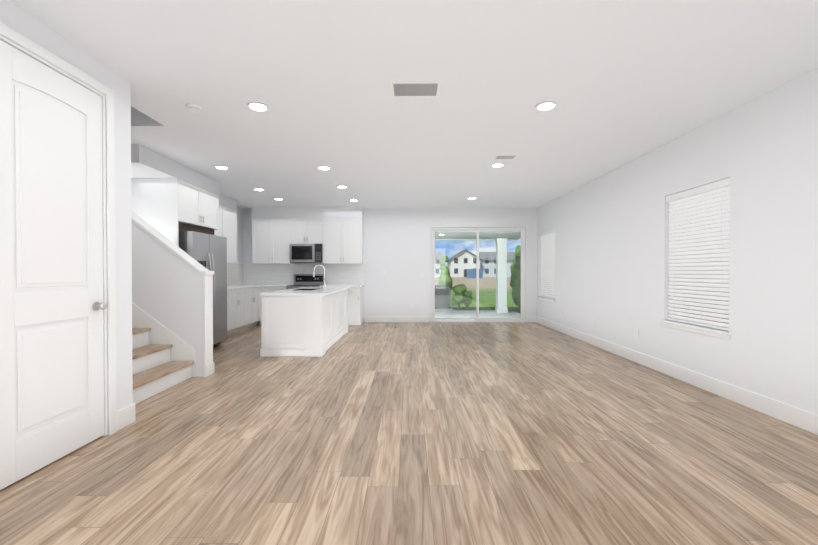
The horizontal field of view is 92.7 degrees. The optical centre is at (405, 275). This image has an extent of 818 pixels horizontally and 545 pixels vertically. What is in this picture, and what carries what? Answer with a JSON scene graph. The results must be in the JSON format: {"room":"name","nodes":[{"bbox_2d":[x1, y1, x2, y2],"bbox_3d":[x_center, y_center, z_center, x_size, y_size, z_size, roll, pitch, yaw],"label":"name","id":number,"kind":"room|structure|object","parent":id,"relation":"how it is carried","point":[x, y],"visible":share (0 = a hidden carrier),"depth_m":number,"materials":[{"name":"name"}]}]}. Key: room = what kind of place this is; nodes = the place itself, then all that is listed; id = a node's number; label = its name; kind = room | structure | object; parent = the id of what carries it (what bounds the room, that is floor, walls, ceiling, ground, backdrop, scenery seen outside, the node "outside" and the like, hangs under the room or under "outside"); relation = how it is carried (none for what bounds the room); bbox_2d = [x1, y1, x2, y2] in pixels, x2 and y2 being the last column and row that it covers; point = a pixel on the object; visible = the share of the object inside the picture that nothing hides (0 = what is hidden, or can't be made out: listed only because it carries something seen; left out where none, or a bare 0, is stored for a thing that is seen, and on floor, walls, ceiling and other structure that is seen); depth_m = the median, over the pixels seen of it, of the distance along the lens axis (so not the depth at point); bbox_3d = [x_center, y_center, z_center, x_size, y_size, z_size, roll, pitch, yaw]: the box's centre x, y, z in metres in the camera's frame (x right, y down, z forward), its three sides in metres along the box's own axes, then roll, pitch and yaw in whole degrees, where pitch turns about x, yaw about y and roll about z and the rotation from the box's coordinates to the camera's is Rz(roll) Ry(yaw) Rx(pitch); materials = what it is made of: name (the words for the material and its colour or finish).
{"room":"empty living room","nodes":[
{"label":"empty living room","id":0,"kind":"room"},
{"bbox_2d":[0,0,132,434],"bbox_3d":[-2.304,0.343,0.270,0.120,3.740,5.770,0,1,1],"label":"wall","id":1,"kind":"structure","parent":0,"point":[17,18],"depth_m":3.02,"materials":[{"name":"white paint"}]},
{"bbox_2d":[0,21,116,489],"bbox_3d":[-2.248,-0.099,2.483,0.177,2.580,0.945,0,1,1],"label":"entry door","id":2,"kind":"structure","parent":1,"relation":"in","point":[58,396],"depth_m":2.47,"materials":[{"name":"white wood"}]},
{"bbox_2d":[131,220,203,376],"bbox_3d":[-4.475,-0.200,4.610,4.280,2.740,0.150,0,1,1],"label":"wall","id":3,"kind":"structure","parent":0,"point":[167,288],"depth_m":4.52,"materials":[{"name":"white paint"}]},
{"bbox_2d":[131,210,214,376],"bbox_3d":[-3.194,-0.115,4.596,1.788,2.571,0.200,0,1,1],"label":"trim","id":4,"kind":"structure","parent":3,"relation":"attached to","point":[209,363],"depth_m":4.55,"materials":[{"name":"white wood"}]},
{"bbox_2d":[131,144,236,210],"bbox_3d":[-3.569,-1.478,6.502,0.810,0.220,3.680,0,1,1],"label":"soffit","id":5,"kind":"structure","parent":0,"point":[146,162],"depth_m":5.28,"materials":[{"name":"white paint"}]},
{"bbox_2d":[235,207,242,263],"bbox_3d":[-4.028,-0.224,7.065,0.120,2.740,4.770,0,1,1],"label":"wall","id":6,"kind":"structure","parent":0,"point":[240,235],"depth_m":9.26,"materials":[{"name":"white paint"}]},
{"bbox_2d":[178,179,218,234],"bbox_3d":[-3.558,-1.006,6.038,0.838,0.712,1.158,0,1,1],"label":"upper cabinet","id":7,"kind":"object","parent":6,"relation":"attached to","point":[198,209],"visible":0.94,"depth_m":5.96,"materials":[{"name":"white wood"}]},
{"bbox_2d":[214,205,225,236],"bbox_3d":[-3.790,-0.819,7.226,0.347,1.108,1.199,0,1,1],"label":"upper cabinet","id":8,"kind":"object","parent":6,"relation":"attached to","point":[221,232],"depth_m":7.69,"materials":[{"name":"white wood"}]},
{"bbox_2d":[226,207,237,262],"bbox_3d":[-3.781,-0.827,8.027,0.347,1.108,0.628,0,1,1],"label":"upper cabinet","id":9,"kind":"object","parent":6,"relation":"attached to","point":[228,223],"depth_m":8.10,"materials":[{"name":"white wood"}]},
{"bbox_2d":[227,263,242,285],"bbox_3d":[-3.952,-0.023,8.041,0.006,0.500,2.760,0,1,1],"label":"backsplash","id":10,"kind":"structure","parent":6,"relation":"attached to","point":[234,271],"depth_m":8.97,"materials":[{"name":"white tile"}]},
{"bbox_2d":[243,208,536,322],"bbox_3d":[-1.705,0.252,9.529,9.710,3.740,0.200,0,1,1],"label":"wall","id":11,"kind":"structure","parent":0,"point":[397,245],"depth_m":9.40,"materials":[{"name":"white paint"}]},
{"bbox_2d":[252,218,293,263],"bbox_3d":[-3.110,-0.814,9.258,0.946,1.058,0.347,0,1,1],"label":"upper cabinet","id":12,"kind":"object","parent":11,"relation":"attached to","point":[271,237],"depth_m":9.09,"materials":[{"name":"white wood"}]},
{"bbox_2d":[243,264,362,284],"bbox_3d":[-2.480,-0.037,9.429,2.918,0.500,0.006,0,1,1],"label":"backsplash","id":13,"kind":"structure","parent":11,"relation":"attached to","point":[282,274],"depth_m":9.43,"materials":[{"name":"white tile"}]},
{"bbox_2d":[292,218,323,245],"bbox_3d":[-2.313,-1.044,9.247,0.760,0.598,0.347,0,1,1],"label":"upper cabinet","id":14,"kind":"object","parent":11,"relation":"attached to","point":[304,230],"depth_m":9.08,"materials":[{"name":"white wood"}]},
{"bbox_2d":[290,244,322,262],"bbox_3d":[-2.314,-0.524,9.208,0.750,0.438,0.436,0,1,1],"label":"microwave","id":15,"kind":"object","parent":14,"relation":"attached to","point":[306,253],"visible":1,"depth_m":9.03,"materials":[{"name":"silver metal"}]},
{"bbox_2d":[323,218,362,263],"bbox_3d":[-1.507,-0.814,9.240,0.967,1.058,0.347,0,1,1],"label":"upper cabinet","id":16,"kind":"object","parent":11,"relation":"attached to","point":[339,239],"depth_m":9.07,"materials":[{"name":"white wood"}]},
{"bbox_2d":[364,316,428,321],"bbox_3d":[-0.231,1.048,9.413,1.560,0.150,0.014,0,1,1],"label":"baseboard","id":17,"kind":"structure","parent":11,"relation":"attached to","point":[366,318],"depth_m":9.41,"materials":[{"name":"white"}]},
{"bbox_2d":[431,227,524,321],"bbox_3d":[1.745,-0.021,9.481,2.266,2.288,0.112,0,1,1],"label":"sliding door","id":18,"kind":"structure","parent":11,"relation":"attached to","point":[521,230],"depth_m":9.46,"materials":[{"name":"clear glass"}]},
{"bbox_2d":[0,322,817,544],"bbox_3d":[-1.664,1.242,3.412,9.930,0.120,12.450,0,1,1],"label":"floor","id":19,"kind":"structure","parent":0,"point":[444,433],"depth_m":2.54,"materials":[{"name":"brown wood"}]},
{"bbox_2d":[131,178,178,246],"bbox_3d":[-3.580,-0.097,5.456,0.808,2.518,0.020,0,1,1],"label":"wall","id":20,"kind":"structure","parent":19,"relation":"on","point":[154,202],"depth_m":5.44,"materials":[{"name":"white paint"}]},
{"bbox_2d":[132,302,194,403],"bbox_3d":[-3.959,-0.110,3.850,3.031,2.576,1.356,0,1,1],"label":"stairs","id":21,"kind":"structure","parent":19,"relation":"on","point":[163,358],"depth_m":4.32,"materials":[{"name":"white"}]},
{"bbox_2d":[179,231,226,345],"bbox_3d":[-3.454,0.256,6.088,0.989,1.800,1.040,0,1,1],"label":"fridge","id":22,"kind":"object","parent":19,"relation":"on","point":[208,252],"visible":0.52,"depth_m":6.21,"materials":[{"name":"silver metal"}]},
{"bbox_2d":[227,289,230,334],"bbox_3d":[-3.653,0.711,7.040,0.627,0.870,0.790,0,1,1],"label":"base cabinet","id":23,"kind":"object","parent":19,"relation":"on","point":[228,290],"depth_m":7.38,"materials":[{"name":"white wood"}]},
{"bbox_2d":[231,289,242,333],"bbox_3d":[-3.645,0.705,7.745,0.627,0.870,0.846,0,1,1],"label":"base cabinet","id":24,"kind":"object","parent":19,"relation":"on","point":[236,294],"depth_m":7.73,"materials":[{"name":"white wood"}]},
{"bbox_2d":[243,285,262,329],"bbox_3d":[-3.608,0.698,8.449,0.685,0.870,0.789,0,1,1],"label":"base cabinet","id":25,"kind":"object","parent":19,"relation":"on","point":[244,307],"depth_m":8.46,"materials":[{"name":"white wood"}]},
{"bbox_2d":[227,285,254,288],"bbox_3d":[-3.636,0.247,8.044,0.638,0.040,2.808,0,1,1],"label":"countertop","id":26,"kind":"structure","parent":25,"relation":"on","point":[232,286],"depth_m":8.19,"materials":[{"name":"white stone"}]},
{"bbox_2d":[263,285,286,292],"bbox_3d":[-3.016,0.691,9.113,0.637,0.870,0.665,0,1,1],"label":"base cabinet","id":27,"kind":"object","parent":19,"relation":"on","point":[266,288],"depth_m":8.82,"materials":[{"name":"white stone"}]},
{"bbox_2d":[259,291,347,356],"bbox_3d":[-1.631,0.714,6.742,0.899,0.870,2.340,0,1,1],"label":"kitchen island","id":28,"kind":"object","parent":19,"relation":"on","point":[305,322],"depth_m":5.61,"materials":[{"name":"white wood"}]},
{"bbox_2d":[259,287,349,294],"bbox_3d":[-1.611,0.259,6.737,0.940,0.040,2.320,0,1,1],"label":"island countertop","id":29,"kind":"structure","parent":28,"relation":"on","point":[302,290],"depth_m":6.10,"materials":[{"name":"white stone"}]},
{"bbox_2d":[313,265,325,288],"bbox_3d":[-1.529,0.019,6.968,0.232,0.437,0.140,0,1,1],"label":"island faucet","id":30,"kind":"object","parent":29,"relation":"on","point":[324,286],"visible":1,"depth_m":6.91,"materials":[{"name":"silver metal"}]},
{"bbox_2d":[286,274,325,288],"bbox_3d":[-2.315,0.541,9.075,0.756,1.170,0.706,0,1,1],"label":"range","id":31,"kind":"object","parent":19,"relation":"on","point":[306,280],"visible":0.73,"depth_m":9.35,"materials":[{"name":"silver metal"}]},
{"bbox_2d":[320,285,342,286],"bbox_3d":[-1.675,0.691,9.117,0.514,0.870,0.627,0,1,1],"label":"base cabinet","id":32,"kind":"object","parent":19,"relation":"on","point":[320,285],"depth_m":8.80,"materials":[{"name":"white stone"}]},
{"bbox_2d":[343,285,362,324],"bbox_3d":[-1.278,0.691,9.113,0.506,0.870,0.627,0,1,1],"label":"base cabinet","id":33,"kind":"object","parent":19,"relation":"on","point":[354,294],"depth_m":8.81,"materials":[{"name":"white wood"}]},
{"bbox_2d":[10,0,817,208],"bbox_3d":[-1.664,-1.633,3.384,9.930,0.150,12.450,0,1,1],"label":"ceiling","id":34,"kind":"structure","parent":0,"point":[619,83],"depth_m":3.14,"materials":[{"name":"white paint"}]},
{"bbox_2d":[186,103,201,112],"bbox_3d":[-1.946,-1.540,3.593,0.130,0.041,0.130,0,1,1],"label":"smoke detector","id":35,"kind":"object","parent":34,"relation":"attached to","point":[194,108],"visible":1,"depth_m":3.56,"materials":[{"name":"white plastic"}]},
{"bbox_2d":[215,165,228,169],"bbox_3d":[-2.673,-1.573,5.671,0.190,0.015,0.190,0,1,1],"label":"recessed light","id":36,"kind":"object","parent":34,"relation":"in","point":[221,167],"visible":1,"depth_m":5.64,"materials":[{"name":"white plastic"}]},
{"bbox_2d":[247,102,268,111],"bbox_3d":[-1.357,-1.552,3.586,0.190,0.015,0.190,0,1,1],"label":"recessed light","id":37,"kind":"object","parent":34,"relation":"in","point":[258,106],"visible":0.96,"depth_m":3.57,"materials":[{"name":"white plastic"}]},
{"bbox_2d":[251,206,363,219],"bbox_3d":[-2.303,-1.480,9.246,2.580,0.270,0.345,0,1,1],"label":"ceiling soffit","id":38,"kind":"structure","parent":34,"relation":"attached to","point":[307,211],"depth_m":9.07,"materials":[{"name":"white paint"}]},
{"bbox_2d":[318,166,330,169],"bbox_3d":[-1.193,-1.573,5.695,0.190,0.015,0.190,0,1,1],"label":"recessed light","id":39,"kind":"object","parent":34,"relation":"in","point":[324,167],"visible":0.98,"depth_m":5.66,"materials":[{"name":"white plastic"}]},
{"bbox_2d":[391,81,440,96],"bbox_3d":[0.080,-1.548,3.250,0.400,0.017,0.250,0,1,1],"label":"ceiling vent","id":40,"kind":"object","parent":34,"relation":"in","point":[414,89],"visible":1,"depth_m":3.23,"materials":[{"name":"white metal"}]},
{"bbox_2d":[491,163,503,166],"bbox_3d":[1.306,-1.572,5.547,0.190,0.015,0.190,0,1,1],"label":"recessed light","id":41,"kind":"object","parent":34,"relation":"in","point":[497,165],"visible":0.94,"depth_m":5.54,"materials":[{"name":"white plastic"}]},
{"bbox_2d":[494,155,516,158],"bbox_3d":[1.321,-1.567,5.176,0.270,0.017,0.160,0,1,1],"label":"ceiling vent","id":42,"kind":"object","parent":34,"relation":"in","point":[505,156],"visible":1,"depth_m":5.14,"materials":[{"name":"white metal"}]},
{"bbox_2d":[535,101,556,110],"bbox_3d":[1.284,-1.552,3.577,0.190,0.015,0.190,0,1,1],"label":"recessed light","id":43,"kind":"object","parent":34,"relation":"in","point":[547,106],"visible":0.9,"depth_m":3.56,"materials":[{"name":"white plastic"}]},
{"bbox_2d":[537,68,817,414],"bbox_3d":[3.181,-0.188,3.344,0.200,2.740,12.450,0,1,1],"label":"wall","id":44,"kind":"structure","parent":0,"point":[612,248],"depth_m":3.70,"materials":[{"name":"white paint"}]},
{"bbox_2d":[537,229,554,302],"bbox_3d":[3.221,-0.214,8.704,0.220,1.548,1.070,0,1,1],"label":"window blind","id":45,"kind":"object","parent":44,"relation":"attached to","point":[548,264],"visible":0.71,"depth_m":8.72,"materials":[{"name":"white plastic"}]},
{"bbox_2d":[533,317,817,434],"bbox_3d":[3.072,1.107,3.358,0.017,0.150,12.050,0,1,1],"label":"baseboard","id":46,"kind":"structure","parent":44,"relation":"attached to","point":[781,411],"depth_m":3.91,"materials":[{"name":"white"}]},
{"bbox_2d":[660,178,731,339],"bbox_3d":[3.171,-0.170,4.194,0.220,1.548,1.010,0,1,1],"label":"window blind","id":47,"kind":"object","parent":44,"relation":"attached to","point":[699,244],"visible":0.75,"depth_m":4.14,"materials":[{"name":"white plastic"}]},
{"label":"outside","id":48,"kind":"structure","parent":0,"visible":0},
{"bbox_2d":[435,277,520,312],"bbox_3d":[1.219,0.468,114.784,300.000,0.450,210.350,0,1,1],"label":"ground","id":49,"kind":"structure","parent":48,"point":[485,282],"depth_m":24.74,"materials":[{"name":"green plant"}]},
{"bbox_2d":[435,251,442,276],"bbox_3d":[5.948,-3.403,112.868,9.500,7.330,11.000,0,1,1],"label":"house","id":50,"kind":"structure","parent":49,"relation":"on","point":[438,253],"depth_m":107.87,"materials":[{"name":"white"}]},
{"bbox_2d":[435,285,452,309],"bbox_3d":[1.224,0.788,13.906,0.830,0.882,0.830,0,1,1],"label":"air conditioner unit","id":51,"kind":"object","parent":49,"relation":"on","point":[441,295],"depth_m":13.58,"materials":[{"name":"grey metal"}]},
{"bbox_2d":[438,255,452,288],"bbox_3d":[1.622,0.168,15.904,0.607,2.084,0.641,0,1,1],"label":"tree","id":52,"kind":"object","parent":49,"relation":"on","point":[446,274],"depth_m":15.79,"materials":[{"name":"green plant"}]},
{"bbox_2d":[452,284,466,309],"bbox_3d":[1.905,0.763,13.875,0.533,0.938,0.532,0,1,1],"label":"bush","id":53,"kind":"object","parent":49,"relation":"on","point":[458,292],"depth_m":13.75,"materials":[{"name":"green plant"}]},
{"bbox_2d":[448,249,481,276],"bbox_3d":[15.953,-3.413,108.756,8.600,7.430,11.000,0,1,1],"label":"house","id":54,"kind":"structure","parent":49,"relation":"on","point":[463,268],"depth_m":103.76,"materials":[{"name":"white"}]},
{"bbox_2d":[463,290,472,309],"bbox_3d":[2.201,0.877,14.071,0.411,0.707,0.468,0,1,1],"label":"bush","id":55,"kind":"object","parent":49,"relation":"on","point":[466,297],"depth_m":13.95,"materials":[{"name":"green plant"}]},
{"bbox_2d":[467,269,482,277],"bbox_3d":[14.985,-0.449,84.868,3.100,1.970,3.150,0,1,1],"label":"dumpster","id":56,"kind":"object","parent":49,"relation":"on","point":[473,272],"depth_m":83.58,"materials":[{"name":"blue"}]},
{"bbox_2d":[479,252,514,276],"bbox_3d":[25.719,-3.227,110.148,10.900,7.030,10.000,0,1,1],"label":"house","id":57,"kind":"structure","parent":49,"relation":"on","point":[486,256],"depth_m":105.70,"materials":[{"name":"white"}]},
{"bbox_2d":[510,246,520,310],"bbox_3d":[4.044,0.087,13.822,0.737,2.287,0.791,0,1,1],"label":"tree","id":58,"kind":"object","parent":49,"relation":"on","point":[516,272],"depth_m":13.63,"materials":[{"name":"green plant"}]},
{"bbox_2d":[435,310,520,317],"bbox_3d":[1.687,1.228,11.475,3.850,0.050,3.750,0,1,1],"label":"patio slab","id":59,"kind":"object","parent":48,"point":[472,315],"depth_m":12.07,"materials":[{"name":"concrete"}]},
{"bbox_2d":[495,238,507,312],"bbox_3d":[3.100,-0.009,12.668,0.340,2.400,0.340,0,1,1],"label":"column","id":60,"kind":"structure","parent":59,"relation":"on","point":[502,276],"depth_m":12.52,"materials":[{"name":"white paint"}]},
{"bbox_2d":[435,232,520,240],"bbox_3d":[1.610,-1.410,11.310,4.140,0.510,3.470,0,1,1],"label":"roof","id":61,"kind":"structure","parent":48,"point":[515,236],"depth_m":11.95,"materials":[{"name":"grey paint"}]}
]}

